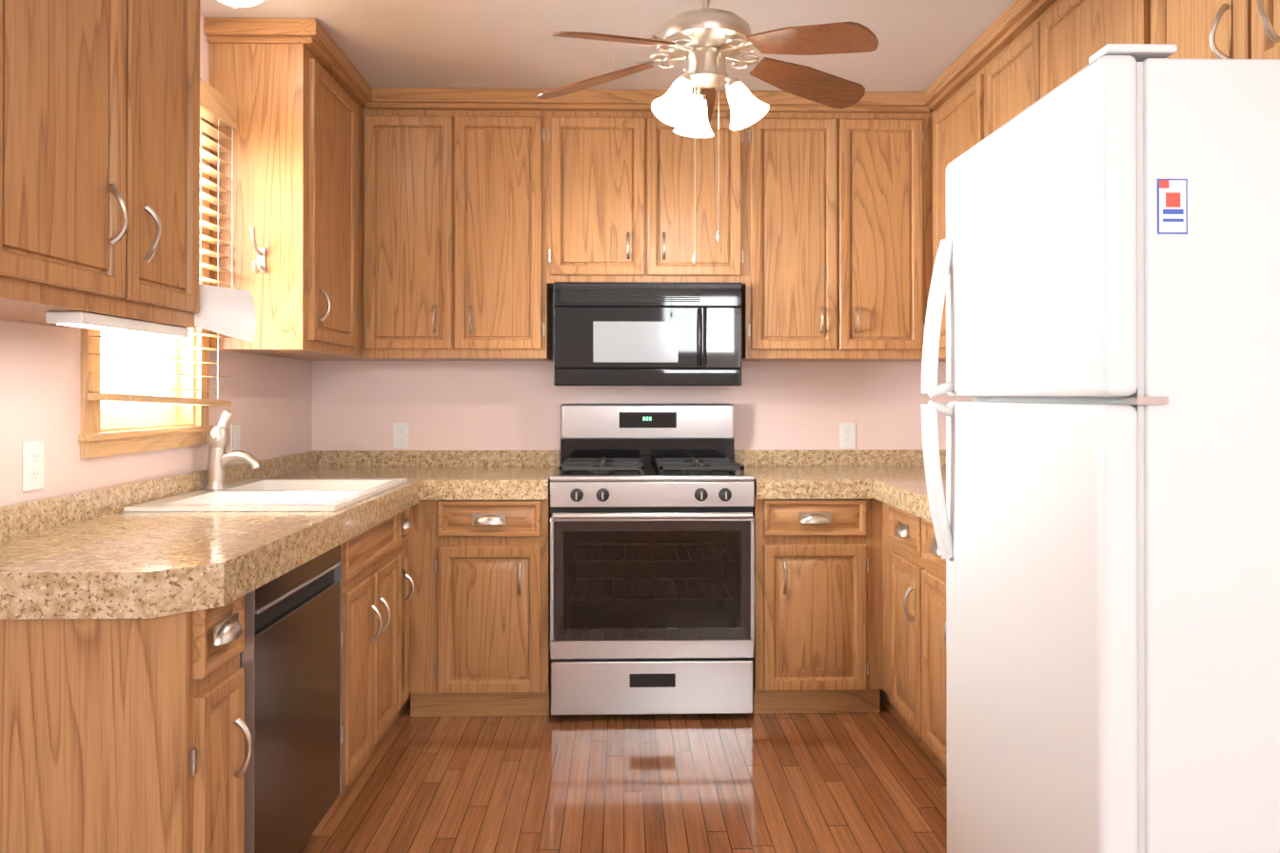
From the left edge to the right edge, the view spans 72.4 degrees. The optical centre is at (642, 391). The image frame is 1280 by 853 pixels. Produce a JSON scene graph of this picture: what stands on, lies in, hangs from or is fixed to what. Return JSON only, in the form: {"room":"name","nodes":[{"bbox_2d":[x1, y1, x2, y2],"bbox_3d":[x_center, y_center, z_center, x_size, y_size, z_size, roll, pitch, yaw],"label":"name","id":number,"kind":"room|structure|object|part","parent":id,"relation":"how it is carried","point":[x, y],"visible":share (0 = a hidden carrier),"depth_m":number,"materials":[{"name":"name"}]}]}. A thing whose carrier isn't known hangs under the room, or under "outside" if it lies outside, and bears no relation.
{"room":"kitchen","nodes":[
{"label":"kitchen","id":0,"kind":"room"},
{"bbox_2d":[0,13,312,506],"bbox_3d":[-1.433,-0.011,0.654,0.100,2.445,6.410,0,0,-1],"label":"wall","id":1,"kind":"structure","parent":0,"point":[270,407],"depth_m":2.23,"materials":[{"name":"pink paint"}]},
{"bbox_2d":[22,440,44,492],"bbox_3d":[-1.411,0.172,2.029,0.007,0.114,0.070,0,0,-1],"label":"electrical outlet","id":2,"kind":"object","parent":1,"relation":"attached to","point":[33,464],"visible":1,"depth_m":2.02,"materials":[{"name":"white plastic"}]},
{"bbox_2d":[33,452,38,478],"bbox_3d":[-1.408,0.174,2.029,0.001,0.057,0.014,0,0,-1],"label":"outlet","id":3,"kind":"object","parent":2,"relation":"attached to","point":[35,455],"depth_m":2.03,"materials":[{"name":"white plastic"}]},
{"bbox_2d":[0,0,199,327],"bbox_3d":[-1.221,-0.694,1.577,0.362,1.068,1.239,0,0,-1],"label":"upper cabinet","id":4,"kind":"object","parent":1,"relation":"attached to","point":[99,156],"visible":1,"depth_m":1.76,"materials":[{"name":"brown wood"}]},
{"bbox_2d":[45,311,188,336],"bbox_3d":[-1.147,-0.145,1.939,0.072,0.024,0.425,0,0,-1],"label":"under-cabinet light","id":5,"kind":"object","parent":4,"relation":"attached to","point":[88,320],"visible":1,"depth_m":1.84,"materials":[{"name":"white plastic"}]},
{"bbox_2d":[194,283,255,342],"bbox_3d":[-1.079,-0.198,2.212,0.170,0.148,0.084,0,0,-1],"label":"paper towel roll","id":6,"kind":"object","parent":4,"relation":"attached to","point":[230,312],"visible":0.69,"depth_m":2.21,"materials":[{"name":"white paper"}]},
{"bbox_2d":[78,116,213,457],"bbox_3d":[-1.461,-0.383,2.535,0.124,1.105,0.670,0,0,-1],"label":"window","id":7,"kind":"structure","parent":1,"relation":"attached to","point":[90,416],"depth_m":2.58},
{"bbox_3d":[-1.493,-0.383,2.535,0.004,0.967,0.512,0,0,-1],"label":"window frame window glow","id":8,"kind":"part","parent":7,"relation":"part of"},
{"bbox_3d":[-1.489,-0.383,2.535,0.025,0.967,0.512,0,0,-1],"label":"white plastic window frame","id":9,"kind":"part","parent":7,"relation":"part of","materials":[{"name":"white plastic"}]},
{"bbox_3d":[-1.461,-0.383,2.535,0.124,1.105,0.670,0,0,-1],"label":"light oak window frame","id":10,"kind":"part","parent":7,"relation":"part of","materials":[{"name":"brown wood"}]},
{"bbox_2d":[87,78,236,406],"bbox_3d":[-1.368,-0.449,2.532,0.074,0.992,0.713,0,0,-1],"label":"window blind","id":11,"kind":"object","parent":7,"relation":"attached to","point":[215,105],"visible":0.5,"depth_m":2.74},
{"bbox_2d":[109,116,232,398],"bbox_3d":[-1.363,-0.437,2.566,0.073,0.916,0.557,0,0,-1],"label":"blind cord","id":12,"kind":"object","parent":11,"relation":"attached to","point":[201,254],"visible":0.46,"depth_m":2.78,"materials":[{"name":"white fabric"}]},
{"bbox_2d":[230,423,240,451],"bbox_3d":[-1.436,0.172,3.089,0.007,0.114,0.070,0,0,-1],"label":"electrical outlet","id":13,"kind":"object","parent":1,"relation":"attached to","point":[235,436],"visible":0.75,"depth_m":3.08,"materials":[{"name":"white plastic"}]},
{"bbox_2d":[235,432,237,449],"bbox_3d":[-1.432,0.173,3.089,0.001,0.057,0.014,0,0,-1],"label":"outlet","id":14,"kind":"object","parent":13,"relation":"attached to","point":[236,433],"depth_m":3.09,"materials":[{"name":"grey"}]},
{"bbox_2d":[204,17,378,360],"bbox_3d":[-1.263,-0.679,3.364,0.362,1.083,1.002,0,0,-1],"label":"upper cabinet","id":15,"kind":"object","parent":1,"relation":"attached to","point":[298,91],"visible":0.96,"depth_m":2.90,"materials":[{"name":"brown wood"}]},
{"bbox_2d":[250,227,265,273],"bbox_3d":[-1.259,-0.460,2.855,0.028,0.142,0.079,0,0,-1],"label":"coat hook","id":16,"kind":"object","parent":15,"relation":"attached to","point":[259,265],"visible":1,"depth_m":2.87,"materials":[{"name":"silver metal"}]},
{"bbox_2d":[199,0,1014,92],"bbox_3d":[0.097,-1.264,0.695,3.160,0.060,6.610,0,0,-1],"label":"ceiling","id":17,"kind":"structure","parent":0,"point":[923,46],"depth_m":3.01,"materials":[{"name":"grey paint"}]},
{"bbox_2d":[217,0,263,8],"bbox_3d":[-1.192,-1.174,2.560,0.204,0.101,0.204,0,0,-1],"label":"dome ceiling light","id":18,"kind":"object","parent":17,"relation":"attached to","point":[235,4],"visible":1,"depth_m":2.57,"materials":[{"name":"white glass"}]},
{"bbox_2d":[536,0,878,263],"bbox_3d":[0.176,-0.789,2.538,0.980,0.876,0.889,0,0,-1],"label":"ceiling fan","id":19,"kind":"object","parent":17,"relation":"hanging from","point":[705,43],"visible":1,"depth_m":2.41,"materials":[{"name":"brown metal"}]},
{"bbox_3d":[0.187,-0.799,2.491,0.328,0.131,0.319,0,0,-1],"label":"shade glass","id":20,"kind":"part","parent":19,"relation":"part of","materials":[{"name":"white glass"}]},
{"bbox_2d":[298,699,946,852],"bbox_3d":[0.097,1.241,0.684,3.160,0.060,6.610,0,0,-1],"label":"floor","id":21,"kind":"structure","parent":0,"point":[820,782],"depth_m":2.69,"materials":[{"name":"brown wood"}]},
{"bbox_2d":[0,594,252,852],"bbox_3d":[-1.112,0.799,1.707,0.588,0.832,0.228,0,0,-1],"label":"base cabinet","id":22,"kind":"object","parent":21,"relation":"on","point":[123,735],"depth_m":1.60,"materials":[{"name":"brown wood"}]},
{"bbox_2d":[0,449,945,619],"bbox_3d":[0.049,0.331,2.732,2.956,0.152,2.318,0,0,-1],"label":"countertop","id":23,"kind":"structure","parent":22,"relation":"on","point":[99,553],"depth_m":2.19,"materials":[{"name":"stone"}]},
{"bbox_2d":[204,410,260,490],"bbox_3d":[-1.310,0.186,2.802,0.174,0.251,0.067,0,0,-1],"label":"faucet","id":24,"kind":"object","parent":23,"relation":"on","point":[220,459],"visible":1,"depth_m":2.78,"materials":[{"name":"silver metal"}]},
{"bbox_2d":[123,478,407,511],"bbox_3d":[-1.122,0.404,2.755,0.560,0.183,0.800,0,0,-1],"label":"sink","id":25,"kind":"object","parent":23,"relation":"in","point":[290,495],"visible":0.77,"depth_m":2.73,"materials":[{"name":"white ceramic"}]},
{"bbox_2d":[240,543,341,852],"bbox_3d":[-1.093,0.803,2.114,0.548,0.830,0.575,0,0,-1],"label":"dishwasher","id":26,"kind":"object","parent":21,"relation":"on","point":[291,659],"visible":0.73,"depth_m":2.06,"materials":[{"name":"black metal"}]},
{"bbox_2d":[312,511,403,833],"bbox_3d":[-1.136,0.804,2.730,0.588,0.832,0.647,0,0,-1],"label":"base cabinet","id":27,"kind":"object","parent":21,"relation":"on","point":[372,561],"depth_m":2.72,"materials":[{"name":"brown wood"}]},
{"bbox_2d":[403,508,414,709],"bbox_3d":[-1.145,0.805,3.123,0.588,0.832,0.140,0,0,-1],"label":"base cabinet","id":28,"kind":"object","parent":21,"relation":"on","point":[407,524],"depth_m":3.17,"materials":[{"name":"brown wood"}]},
{"bbox_2d":[408,492,551,716],"bbox_3d":[-0.619,0.807,3.542,0.521,0.833,0.662,0,0,-1],"label":"base cabinet","id":29,"kind":"object","parent":21,"relation":"on","point":[479,616],"visible":0.98,"depth_m":3.25,"materials":[{"name":"brown wood"}]},
{"bbox_2d":[549,403,755,715],"bbox_3d":[0.030,0.638,3.530,0.764,1.172,0.692,0,0,-1],"label":"range","id":30,"kind":"object","parent":21,"relation":"on","point":[651,568],"visible":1,"depth_m":3.25,"materials":[{"name":"silver metal"}]},
{"bbox_2d":[562,530,741,629],"bbox_3d":[0.037,0.697,3.244,0.660,0.360,0.003,0,0,-1],"label":"oven window","id":31,"kind":"structure","parent":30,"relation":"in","point":[612,579],"depth_m":3.24,"materials":[{"name":"grey glass"}]},
{"bbox_3d":[0.037,0.700,3.244,0.728,0.440,0.005,0,0,-1],"label":"black glass","id":32,"kind":"part","parent":30,"relation":"part of","materials":[{"name":"black glass"}]},
{"bbox_2d":[752,493,882,713],"bbox_3d":[0.658,0.807,3.572,0.481,0.833,0.662,0,0,-1],"label":"base cabinet","id":33,"kind":"object","parent":21,"relation":"on","point":[818,604],"visible":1,"depth_m":3.28,"materials":[{"name":"brown wood"}]},
{"bbox_2d":[879,501,883,703],"bbox_3d":[1.194,0.807,3.542,0.628,0.832,0.748,0,0,-1],"label":"base cabinet","id":34,"kind":"object","parent":21,"relation":"on","point":[880,690],"depth_m":3.30,"materials":[{"name":"brown wood"}]},
{"bbox_2d":[883,502,913,739],"bbox_3d":[1.207,0.805,3.003,0.628,0.832,0.330,0,0,-1],"label":"base cabinet","id":35,"kind":"object","parent":21,"relation":"on","point":[913,695],"depth_m":3.06,"materials":[{"name":"brown wood"}]},
{"bbox_2d":[913,514,946,778],"bbox_3d":[1.215,0.803,2.658,0.628,0.832,0.360,0,0,-1],"label":"base cabinet","id":36,"kind":"object","parent":21,"relation":"on","point":[930,654],"depth_m":2.78,"materials":[{"name":"brown wood"}]},
{"bbox_2d":[921,43,1279,852],"bbox_3d":[1.084,0.334,1.717,0.877,1.764,0.679,0,0,-1],"label":"refrigerator","id":37,"kind":"object","parent":21,"relation":"on","point":[1106,287],"visible":1,"depth_m":1.39,"materials":[{"name":"white metal"}]},
{"bbox_2d":[312,292,973,465],"bbox_3d":[0.021,0.003,3.944,3.160,2.445,0.100,0,0,-1],"label":"wall","id":38,"kind":"structure","parent":0,"point":[472,405],"depth_m":3.88,"materials":[{"name":"pink paint"}]},
{"bbox_2d":[393,422,409,448],"bbox_3d":[-1.066,0.195,3.863,0.070,0.114,0.007,0,0,-1],"label":"electrical outlet","id":39,"kind":"object","parent":38,"relation":"attached to","point":[401,435],"visible":1,"depth_m":3.86,"materials":[{"name":"white plastic"}]},
{"bbox_2d":[398,429,402,442],"bbox_3d":[-1.066,0.197,3.860,0.014,0.057,0.001,0,0,-1],"label":"outlet","id":40,"kind":"object","parent":39,"relation":"attached to","point":[400,430],"depth_m":3.86,"materials":[{"name":"grey plastic"}]},
{"bbox_2d":[362,87,549,360],"bbox_3d":[-0.770,-0.678,3.714,0.747,1.083,0.324,0,0,-1],"label":"upper cabinet","id":41,"kind":"object","parent":38,"relation":"attached to","point":[490,216],"depth_m":3.56,"materials":[{"name":"brown wood"}]},
{"bbox_2d":[553,281,741,385],"bbox_3d":[0.018,-0.231,3.686,0.759,0.418,0.409,0,0,-1],"label":"microwave","id":42,"kind":"object","parent":38,"relation":"attached to","point":[635,333],"visible":1,"depth_m":3.52,"materials":[{"name":"black"}]},
{"bbox_3d":[0.329,-0.217,3.541,0.145,0.246,0.022,0,0,-1],"label":"black glass","id":43,"kind":"part","parent":42,"relation":"part of","materials":[{"name":"black"}]},
{"bbox_2d":[549,89,750,360],"bbox_3d":[0.013,-0.678,3.732,0.819,1.083,0.324,0,0,-1],"label":"upper cabinet","id":44,"kind":"object","parent":38,"relation":"attached to","point":[621,180],"depth_m":3.58,"materials":[{"name":"brown wood"}]},
{"bbox_2d":[750,90,932,361],"bbox_3d":[0.808,-0.677,3.751,0.772,1.083,0.324,0,0,-1],"label":"upper cabinet","id":45,"kind":"object","parent":38,"relation":"attached to","point":[841,265],"depth_m":3.59,"materials":[{"name":"brown wood"}]},
{"bbox_2d":[839,422,855,448],"bbox_3d":[0.917,0.195,3.910,0.070,0.114,0.007,0,0,-1],"label":"electrical outlet","id":46,"kind":"object","parent":38,"relation":"attached to","point":[847,434],"visible":1,"depth_m":3.91,"materials":[{"name":"white plastic"}]},
{"bbox_2d":[846,428,849,442],"bbox_3d":[0.917,0.197,3.906,0.014,0.057,0.001,0,0,-1],"label":"outlet","id":47,"kind":"object","parent":46,"relation":"attached to","point":[847,429],"depth_m":3.91,"materials":[{"name":"grey plastic"}]},
{"bbox_3d":[1.626,-0.011,0.725,0.100,2.445,6.410,0,0,-1],"label":"paint","id":48,"kind":"object","parent":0,"visible":0},
{"bbox_2d":[908,91,927,361],"bbox_3d":[1.340,-0.677,3.746,0.328,1.083,0.358,0,0,-1],"label":"upper cabinet","id":49,"kind":"object","parent":48,"relation":"attached to","point":[925,92],"depth_m":3.54,"materials":[{"name":"brown wood"}]},
{"bbox_2d":[927,38,981,361],"bbox_3d":[1.350,-0.679,3.318,0.328,1.083,0.500,0,0,-1],"label":"upper cabinet","id":50,"kind":"object","parent":48,"relation":"attached to","point":[955,99],"depth_m":3.37,"materials":[{"name":"brown wood"}]},
{"bbox_2d":[981,0,1030,139],"bbox_3d":[1.360,-0.906,2.863,0.328,0.633,0.409,0,0,-1],"label":"upper cabinet","id":51,"kind":"object","parent":48,"relation":"attached to","point":[1014,59],"depth_m":2.87,"materials":[{"name":"brown wood"}]},
{"bbox_2d":[1030,0,1137,105],"bbox_3d":[1.371,-0.908,2.386,0.328,0.633,0.545,0,0,-1],"label":"upper cabinet","id":52,"kind":"object","parent":48,"relation":"attached to","point":[1065,33],"depth_m":2.48,"materials":[{"name":"brown wood"}]},
{"bbox_2d":[1137,0,1236,59],"bbox_3d":[1.382,-0.910,1.942,0.328,0.633,0.343,0,0,-1],"label":"upper cabinet","id":53,"kind":"object","parent":48,"relation":"attached to","point":[1199,29],"depth_m":1.95,"materials":[{"name":"brown wood"}]},
{"bbox_2d":[1236,0,1279,59],"bbox_3d":[1.390,-0.912,1.567,0.328,0.633,0.407,0,0,-1],"label":"upper cabinet","id":54,"kind":"object","parent":48,"relation":"attached to","point":[1257,21],"depth_m":1.74,"materials":[{"name":"brown wood"}]}
]}

